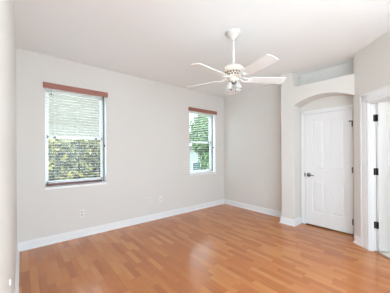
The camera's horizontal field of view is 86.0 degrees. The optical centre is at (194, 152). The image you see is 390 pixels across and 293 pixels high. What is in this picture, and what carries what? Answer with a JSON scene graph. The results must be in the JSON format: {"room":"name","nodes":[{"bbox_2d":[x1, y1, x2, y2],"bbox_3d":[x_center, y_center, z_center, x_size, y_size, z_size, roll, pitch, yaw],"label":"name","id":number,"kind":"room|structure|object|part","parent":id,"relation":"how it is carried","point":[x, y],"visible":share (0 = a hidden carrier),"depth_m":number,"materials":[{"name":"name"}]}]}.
{"room":"empty bedroom","nodes":[
{"label":"empty bedroom","id":0,"kind":"room"},
{"bbox_2d":[0,0,16,292],"bbox_3d":[-0.904,-0.019,0.893,0.150,2.800,5.330,0,0,-40],"label":"wall","id":1,"kind":"structure","parent":0,"point":[8,138],"depth_m":1.03,"materials":[{"name":"white paint"}]},
{"bbox_2d":[14,243,19,292],"bbox_3d":[-0.795,1.262,0.905,0.027,0.115,4.961,0,0,-40],"label":"baseboard","id":2,"kind":"structure","parent":1,"relation":"attached to","point":[16,290],"depth_m":2.19,"materials":[{"name":"white paint"}]},
{"bbox_2d":[16,48,223,242],"bbox_3d":[-0.829,-0.012,4.246,4.250,2.800,0.209,0,0,-40],"label":"wall","id":3,"kind":"structure","parent":0,"point":[148,138],"depth_m":3.68,"materials":[{"name":"white paint"}]},
{"bbox_2d":[45,88,106,189],"bbox_3d":[-1.887,-0.213,3.347,0.860,1.509,0.210,0,0,-40],"label":"window","id":4,"kind":"structure","parent":3,"relation":"in","point":[103,145],"depth_m":3.44,"materials":[{"name":"white plastic"}]},
{"bbox_3d":[-1.946,-0.576,3.417,0.792,0.723,0.022,0,0,-40],"label":"sash","id":5,"kind":"part","parent":4,"relation":"part of","materials":[{"name":"white plastic"}]},
{"bbox_3d":[-1.927,0.110,3.396,0.792,0.725,0.024,0,0,-40],"label":"sash","id":6,"kind":"part","parent":4,"relation":"part of","materials":[{"name":"white plastic"}]},
{"bbox_2d":[43,82,107,185],"bbox_3d":[-1.854,-0.258,3.306,0.894,1.507,0.113,0,0,-40],"label":"window blind","id":7,"kind":"object","parent":4,"relation":"attached to","point":[54,87],"visible":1,"depth_m":3.27,"materials":[{"name":"white plastic"}]},
{"bbox_3d":[-1.885,0.480,3.313,0.775,0.032,0.054,0,0,-40],"label":"rail","id":8,"kind":"part","parent":7,"relation":"part of","materials":[{"name":"brown wood"}]},
{"bbox_3d":[-1.869,0.524,3.328,0.860,0.034,0.163,0,0,-40],"label":"sill","id":9,"kind":"part","parent":4,"relation":"part of","materials":[{"name":"white stone"}]},
{"bbox_2d":[79,209,83,217],"bbox_3d":[-1.786,0.965,3.302,0.072,0.116,0.008,0,0,-40],"label":"wall outlet","id":10,"kind":"object","parent":3,"relation":"attached to","point":[81,212],"visible":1,"depth_m":3.30,"materials":[{"name":"white plastic"}]},
{"bbox_2d":[18,199,223,251],"bbox_3d":[-0.808,1.269,4.100,4.088,0.115,0.027,0,0,-40],"label":"baseboard","id":11,"kind":"structure","parent":3,"relation":"attached to","point":[26,245],"depth_m":3.52,"materials":[{"name":"white paint"}]},
{"bbox_2d":[189,112,215,175],"bbox_3d":[0.141,-0.221,5.032,0.841,1.509,0.210,0,0,-40],"label":"window","id":12,"kind":"structure","parent":3,"relation":"in","point":[212,147],"depth_m":5.26,"materials":[{"name":"white plastic"}]},
{"bbox_3d":[0.082,-0.583,5.101,0.773,0.723,0.022,0,0,-40],"label":"sash","id":13,"kind":"part","parent":12,"relation":"part of","materials":[{"name":"white plastic"}]},
{"bbox_3d":[0.102,0.103,5.080,0.773,0.725,0.024,0,0,-40],"label":"sash","id":14,"kind":"part","parent":12,"relation":"part of","materials":[{"name":"white plastic"}]},
{"bbox_2d":[188,107,216,173],"bbox_3d":[0.177,-0.265,4.993,0.894,1.507,0.113,0,0,-40],"label":"window blind","id":15,"kind":"object","parent":12,"relation":"attached to","point":[192,110],"visible":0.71,"depth_m":4.98,"materials":[{"name":"white plastic"}]},
{"bbox_3d":[0.146,0.473,4.999,0.775,0.032,0.054,0,0,-40],"label":"rail","id":16,"kind":"part","parent":15,"relation":"part of","materials":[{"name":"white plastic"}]},
{"bbox_3d":[0.160,0.517,5.012,0.841,0.034,0.163,0,0,-40],"label":"sill","id":17,"kind":"part","parent":12,"relation":"part of","materials":[{"name":"white stone"}]},
{"bbox_2d":[14,0,389,97],"bbox_3d":[1.357,-1.507,2.781,6.150,0.160,5.330,0,0,-40],"label":"ceiling","id":18,"kind":"structure","parent":0,"point":[154,40],"depth_m":2.50,"materials":[{"name":"white paint"}]},
{"bbox_2d":[186,28,285,94],"bbox_3d":[0.434,-1.069,2.457,1.195,0.708,1.232,0,0,-40],"label":"ceiling fan","id":19,"kind":"object","parent":18,"relation":"hanging from","point":[233,72],"visible":1,"depth_m":2.42,"materials":[{"name":"white metal"}]},
{"bbox_3d":[0.110,-0.868,2.682,0.471,0.007,0.144,0,12,29],"label":"blade","id":20,"kind":"part","parent":19,"relation":"part of","materials":[{"name":"white wood"}]},
{"bbox_3d":[0.165,-0.869,2.215,0.471,0.007,0.144,0,12,-43],"label":"blade","id":21,"kind":"part","parent":19,"relation":"part of","materials":[{"name":"white wood"}]},
{"bbox_3d":[0.395,-0.768,2.442,0.076,0.087,0.074,0,0,-40],"label":"lamp shade","id":22,"kind":"part","parent":19,"relation":"part of","materials":[{"name":"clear glass"}]},
{"bbox_3d":[0.503,-0.768,2.421,0.074,0.087,0.076,0,0,-40],"label":"lamp shade","id":23,"kind":"part","parent":19,"relation":"part of","materials":[{"name":"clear glass"}]},
{"bbox_3d":[0.627,-0.872,2.123,0.144,0.007,0.471,13,-6,-24],"label":"blade","id":24,"kind":"part","parent":19,"relation":"part of","materials":[{"name":"white wood"}]},
{"bbox_3d":[0.857,-0.872,2.533,0.471,0.007,0.144,0,-12,-7],"label":"blade","id":25,"kind":"part","parent":19,"relation":"part of","materials":[{"name":"white wood"}]},
{"bbox_2d":[19,204,389,292],"bbox_3d":[1.372,1.343,2.446,5.629,0.060,5.675,0,0,-40],"label":"floor","id":26,"kind":"structure","parent":0,"point":[223,248],"depth_m":2.56,"materials":[{"name":"laminate"}]},
{"bbox_2d":[224,84,281,211],"bbox_3d":[1.399,-0.023,4.763,0.162,2.800,1.841,0,0,-40],"label":"wall","id":27,"kind":"structure","parent":0,"point":[252,118],"depth_m":4.71,"materials":[{"name":"white paint"}]},
{"bbox_2d":[224,199,281,216],"bbox_3d":[1.292,1.259,4.749,0.027,0.115,1.713,0,0,-40],"label":"baseboard","id":28,"kind":"structure","parent":27,"relation":"attached to","point":[229,202],"depth_m":4.69,"materials":[{"name":"white paint"}]},
{"bbox_2d":[281,72,354,219],"bbox_3d":[2.083,-0.059,3.569,0.311,2.740,1.127,0,0,-40],"label":"wall","id":29,"kind":"structure","parent":0,"point":[294,96],"depth_m":3.77,"materials":[{"name":"white paint"}]},
{"bbox_2d":[279,217,294,226],"bbox_3d":[1.674,1.255,3.803,0.027,0.115,0.285,0,0,-40],"label":"baseboard","id":30,"kind":"object","parent":29,"relation":"attached to","point":[283,220],"visible":1,"depth_m":3.80,"materials":[{"name":"white paint"}]},
{"bbox_2d":[294,217,300,225],"bbox_3d":[1.857,1.254,3.787,0.288,0.115,0.027,0,0,-40],"label":"baseboard","id":31,"kind":"structure","parent":29,"relation":"attached to","point":[297,221],"depth_m":3.79,"materials":[{"name":"white paint"}]},
{"bbox_2d":[300,61,352,222],"bbox_3d":[2.281,-0.030,3.551,0.353,2.800,1.150,0,0,-40],"label":"wall","id":32,"kind":"structure","parent":0,"point":[347,68],"depth_m":3.58,"materials":[{"name":"white paint"}]},
{"bbox_2d":[301,104,352,223],"bbox_3d":[2.288,0.278,3.585,0.100,2.064,0.860,0,0,-40],"label":"trim","id":33,"kind":"structure","parent":32,"relation":"attached to","point":[345,107],"depth_m":3.85,"materials":[{"name":"white paint"}]},
{"bbox_2d":[304,109,353,233],"bbox_3d":[2.239,0.303,3.552,0.095,1.974,0.736,0,0,-40],"label":"door","id":34,"kind":"structure","parent":32,"relation":"in","point":[329,175],"depth_m":3.52,"materials":[{"name":"white paint"}]},
{"bbox_2d":[353,31,389,236],"bbox_3d":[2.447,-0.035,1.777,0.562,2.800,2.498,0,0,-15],"label":"wall","id":35,"kind":"structure","parent":0,"point":[372,62],"depth_m":2.81,"materials":[{"name":"white paint"}]},
{"bbox_2d":[353,235,360,245],"bbox_3d":[2.315,1.250,2.984,0.027,0.115,0.124,0,0,2],"label":"baseboard","id":36,"kind":"structure","parent":35,"relation":"attached to","point":[357,241],"depth_m":2.98,"materials":[{"name":"white paint"}]},
{"bbox_2d":[359,84,389,250],"bbox_3d":[2.334,0.256,2.383,0.106,2.103,1.068,0,0,2],"label":"trim","id":37,"kind":"structure","parent":35,"relation":"attached to","point":[368,233],"depth_m":2.78,"materials":[{"name":"white paint"}]},
{"bbox_2d":[373,102,389,251],"bbox_3d":[2.766,0.319,2.712,0.802,1.950,0.099,0,0,2],"label":"door","id":38,"kind":"structure","parent":35,"relation":"in","point":[382,116],"depth_m":2.73,"materials":[{"name":"white paint"}]},
{"bbox_2d":[374,250,389,259],"bbox_3d":[2.371,1.309,2.380,0.046,0.016,0.818,0,0,2],"label":"trim","id":39,"kind":"structure","parent":35,"relation":"attached to","point":[379,253],"depth_m":2.66,"materials":[{"name":"brown wood"}]},
{"label":"outside","id":40,"kind":"structure","parent":0,"visible":0},
{"bbox_3d":[-12.708,2.321,30.966,70.000,1.500,56.095,0,0,-40],"label":"ground","id":41,"kind":"structure","parent":40,"visible":0},
{"bbox_2d":[48,93,99,144],"bbox_3d":[-10.884,-2.072,13.723,13.600,9.450,7.900,0,0,-40],"label":"house","id":42,"kind":"structure","parent":41,"relation":"on","point":[56,128],"depth_m":12.28,"materials":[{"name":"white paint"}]},
{"bbox_2d":[48,137,100,180],"bbox_3d":[-3.257,0.548,5.582,4.656,2.007,1.192,0,0,-40],"label":"hedge","id":43,"kind":"object","parent":41,"relation":"on","point":[54,159],"visible":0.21,"depth_m":5.25,"materials":[{"name":"green plant"}]},
{"bbox_2d":[190,137,204,169],"bbox_3d":[-0.546,0.191,22.260,11.400,4.850,7.850,0,0,-40],"label":"house","id":44,"kind":"structure","parent":41,"relation":"on","point":[193,163],"depth_m":18.07,"materials":[{"name":"grey paint"}]},
{"bbox_3d":[0.159,1.229,18.253,0.920,0.730,0.035,0,0,-40],"label":"pane","id":45,"kind":"part","parent":44,"relation":"part of","materials":[{"name":"teal glass"}]},
{"bbox_2d":[190,114,209,169],"bbox_3d":[0.591,-0.256,12.005,2.308,4.492,1.809,0,0,-40],"label":"tree","id":46,"kind":"object","parent":41,"relation":"on","point":[201,152],"visible":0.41,"depth_m":11.45,"materials":[{"name":"green plant"}]}
]}

